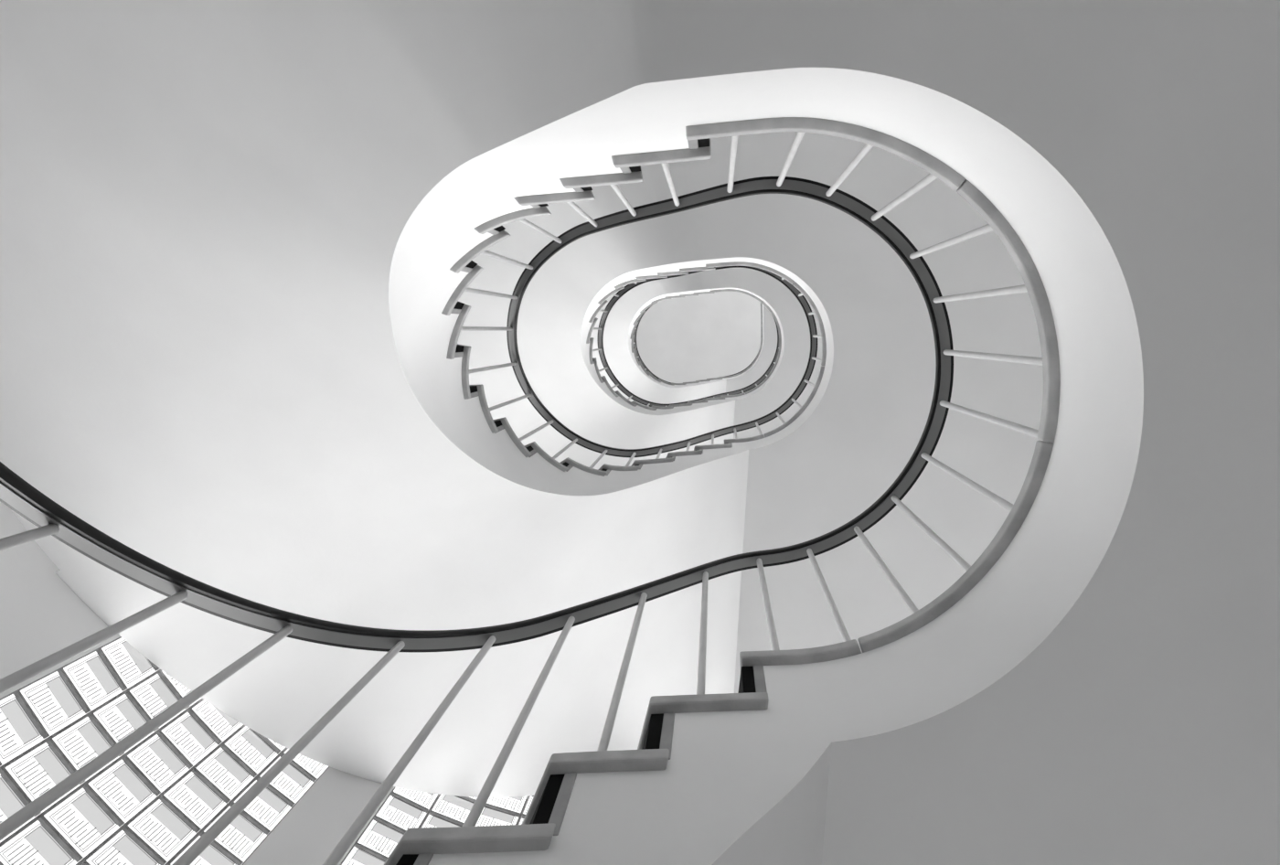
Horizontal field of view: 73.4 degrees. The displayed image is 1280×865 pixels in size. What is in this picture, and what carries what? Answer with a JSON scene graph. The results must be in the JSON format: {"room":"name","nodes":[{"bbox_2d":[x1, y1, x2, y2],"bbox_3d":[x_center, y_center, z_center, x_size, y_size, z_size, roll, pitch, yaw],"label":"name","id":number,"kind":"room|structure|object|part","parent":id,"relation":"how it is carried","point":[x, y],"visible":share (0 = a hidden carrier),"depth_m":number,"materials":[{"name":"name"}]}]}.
{"room":"spiral stairwell","nodes":[
{"label":"spiral stairwell","id":0,"kind":"room"},
{"bbox_2d":[0,501,398,864],"bbox_3d":[-1.087,-0.561,6.589,2.400,16.400,4.800,-2,-83,5],"label":"wall","id":1,"kind":"structure","parent":0,"point":[41,615],"depth_m":3.27,"materials":[{"name":"paint"}]},
{"bbox_3d":[-1.427,-1.633,6.491,1.111,16.400,3.867,34,-82,0],"label":"wall panel","id":2,"kind":"part","parent":1,"relation":"part of","materials":[{"name":"paint"}]},
{"bbox_3d":[-1.974,0.320,6.773,0.206,16.400,0.365,-24,-86,7],"label":"wall panel","id":3,"kind":"part","parent":1,"relation":"part of","materials":[{"name":"paint"}]},
{"bbox_2d":[0,636,329,864],"bbox_3d":[-1.503,0.810,6.950,0.078,15.211,1.013,-42,-88,8],"label":"window","id":4,"kind":"structure","parent":1,"relation":"in","point":[46,839],"depth_m":3.17,"materials":[{"name":"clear glass"}]},
{"bbox_3d":[-1.081,1.329,6.815,0.320,16.400,0.205,32,-82,1],"label":"wall panel","id":5,"kind":"part","parent":1,"relation":"part of","materials":[{"name":"paint"}]},
{"bbox_2d":[0,0,748,797],"bbox_3d":[-0.961,-0.188,3.304,2.824,3.701,4.396,-2,-83,5],"label":"flight","id":6,"kind":"object","parent":1,"relation":"attached to","point":[240,240],"visible":0.97,"depth_m":2.77,"materials":[{"name":"white paint"}]},
{"bbox_3d":[-0.662,-0.429,3.013,0.022,0.167,0.020,28,-82,1],"label":"riser trim","id":7,"kind":"part","parent":6,"relation":"part of","materials":[{"name":"stone"}]},
{"bbox_3d":[-0.700,-0.293,3.235,0.023,0.167,0.020,10,-82,4],"label":"riser trim","id":8,"kind":"part","parent":6,"relation":"part of","materials":[{"name":"stone"}]},
{"bbox_3d":[-0.579,-0.538,2.790,0.020,0.167,0.022,-44,-89,8],"label":"riser trim","id":9,"kind":"part","parent":6,"relation":"part of","materials":[{"name":"stone"}]},
{"bbox_3d":[-0.683,-0.148,3.453,0.022,0.167,0.021,-9,-84,6],"label":"riser trim","id":10,"kind":"part","parent":6,"relation":"part of","materials":[{"name":"stone"}]},
{"bbox_3d":[-0.453,-0.613,2.568,0.020,0.167,0.022,-25,-86,7],"label":"riser trim","id":11,"kind":"part","parent":6,"relation":"part of","materials":[{"name":"stone"}]},
{"bbox_3d":[-0.609,-0.011,3.665,0.022,0.167,0.021,-28,-86,8],"label":"riser trim","id":12,"kind":"part","parent":6,"relation":"part of","materials":[{"name":"stone"}]},
{"bbox_3d":[-0.494,0.100,3.870,0.021,0.167,0.023,44,-82,-1],"label":"riser trim","id":13,"kind":"part","parent":6,"relation":"part of","materials":[{"name":"stone"}]},
{"bbox_3d":[-0.298,-0.637,2.349,0.021,0.167,0.023,-2,-83,5],"label":"riser trim","id":14,"kind":"part","parent":6,"relation":"part of","materials":[{"name":"stone"}]},
{"bbox_3d":[-0.163,-0.623,2.137,0.020,0.167,0.023,-2,-83,5],"label":"riser trim","id":15,"kind":"part","parent":6,"relation":"part of","materials":[{"name":"stone"}]},
{"bbox_3d":[-0.037,-0.607,1.926,0.020,0.167,0.023,-2,-83,5],"label":"riser trim","id":16,"kind":"part","parent":6,"relation":"part of","materials":[{"name":"stone"}]},
{"bbox_2d":[460,162,821,468],"bbox_3d":[0.182,-0.332,4.024,1.749,4.312,1.218,-2,-83,5],"label":"stair railing","id":17,"kind":"object","parent":6,"relation":"on","point":[706,197],"visible":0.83,"depth_m":4.07,"materials":[{"name":"metal"}]},
{"bbox_3d":[0.105,-0.594,1.712,0.020,0.167,0.023,-2,-83,5],"label":"riser trim","id":18,"kind":"part","parent":6,"relation":"part of","materials":[{"name":"stone"}]},
{"bbox_2d":[705,131,1049,693],"bbox_3d":[1.373,-0.478,4.786,2.346,0.360,4.396,-2,-83,5],"label":"stair landing","id":19,"kind":"structure","parent":6,"relation":"on","point":[865,415],"depth_m":4.64,"materials":[{"name":"white paint"}]},
{"bbox_2d":[340,786,533,864],"bbox_3d":[-0.424,1.474,6.934,1.013,15.211,0.078,15,-82,3],"label":"window","id":20,"kind":"structure","parent":1,"relation":"in","point":[364,855],"depth_m":3.94,"materials":[{"name":"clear glass"}]},
{"bbox_2d":[457,159,735,469],"bbox_3d":[-0.665,-0.591,6.667,2.824,3.701,4.396,-2,-83,5],"label":"flight","id":21,"kind":"object","parent":1,"relation":"attached to","point":[560,305],"visible":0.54,"depth_m":6.09,"materials":[{"name":"white paint"}]},
{"bbox_2d":[592,266,778,406],"bbox_3d":[0.478,-0.735,7.388,1.777,4.312,1.246,-2,-83,5],"label":"stair railing","id":22,"kind":"object","parent":21,"relation":"on","point":[616,296],"visible":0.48,"depth_m":8.03,"materials":[{"name":"metal"}]},
{"bbox_2d":[709,267,824,438],"bbox_3d":[1.668,-0.881,8.149,2.346,0.360,4.396,-2,-83,5],"label":"stair landing","id":23,"kind":"structure","parent":21,"relation":"on","point":[789,368],"depth_m":8.02,"materials":[{"name":"white paint"}]},
{"bbox_2d":[590,269,726,406],"bbox_3d":[-0.390,-0.993,10.032,2.783,3.701,4.396,-2,-83,5],"label":"flight","id":24,"kind":"object","parent":1,"relation":"attached to","point":[621,323],"visible":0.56,"depth_m":9.76,"materials":[{"name":"white paint"}]},
{"bbox_2d":[633,301,757,383],"bbox_3d":[0.735,-1.897,10.609,1.810,4.206,2.813,-2,-83,5],"label":"stair railing","id":25,"kind":"object","parent":24,"relation":"on","point":[640,318],"visible":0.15,"depth_m":11.31,"materials":[{"name":"metal"}]},
{"bbox_2d":[636,291,760,383],"bbox_3d":[1.020,-1.600,14.671,5.186,0.200,4.800,-2,-83,5],"label":"ceiling","id":26,"kind":"structure","parent":0,"point":[716,335],"depth_m":14.57,"materials":[{"name":"white paint"}]},
{"bbox_2d":[718,302,777,394],"bbox_3d":[1.967,-1.286,11.531,2.349,0.320,4.400,-2,-83,5],"label":"floor","id":27,"kind":"structure","parent":0,"point":[766,353],"depth_m":11.45,"materials":[{"name":"white paint"}]},
{"bbox_2d":[685,0,1279,864],"bbox_3d":[1.077,-0.075,1.423,2.346,0.360,4.396,-2,-83,5],"label":"wall","id":28,"kind":"structure","parent":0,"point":[1101,685],"depth_m":1.32,"materials":[{"name":"white paint"}]},
{"bbox_3d":[-0.424,0.367,-1.749,5.186,0.200,4.800,-2,-83,5],"label":"floor","id":29,"kind":"structure","parent":0,"visible":0},
{"bbox_2d":[384,663,831,864],"bbox_3d":[-1.242,0.195,0.106,2.824,3.367,4.396,-2,-83,5],"label":"flight","id":30,"kind":"object","parent":29,"relation":"on","point":[741,778],"visible":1,"depth_m":1.28,"materials":[{"name":"white paint"}]},
{"bbox_3d":[-0.295,0.589,1.081,0.020,0.167,0.023,-2,-83,5],"label":"riser trim","id":31,"kind":"part","parent":30,"relation":"part of","materials":[{"name":"stone"}]},
{"bbox_2d":[0,132,1050,864],"bbox_3d":[-0.113,0.082,0.663,1.749,4.312,1.196,-2,-83,5],"label":"stair railing","id":32,"kind":"object","parent":30,"relation":"on","point":[50,517],"visible":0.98,"depth_m":1.86,"materials":[{"name":"metal"}]},
{"bbox_3d":[-0.073,0.027,1.121,1.749,3.386,1.196,-2,-83,5],"label":"handrail","id":33,"kind":"part","parent":32,"relation":"part of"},
{"bbox_3d":[-0.114,0.553,1.262,0.020,0.167,0.023,-2,-83,5],"label":"riser trim","id":34,"kind":"part","parent":30,"relation":"part of","materials":[{"name":"stone"}]},
{"bbox_3d":[0.046,0.518,1.446,0.020,0.167,0.023,-2,-83,5],"label":"riser trim","id":35,"kind":"part","parent":30,"relation":"part of","materials":[{"name":"stone"}]},
{"bbox_3d":[0.228,0.484,1.629,0.020,0.167,0.023,-2,-83,5],"label":"riser trim","id":36,"kind":"part","parent":30,"relation":"part of","materials":[{"name":"stone"}]}
]}

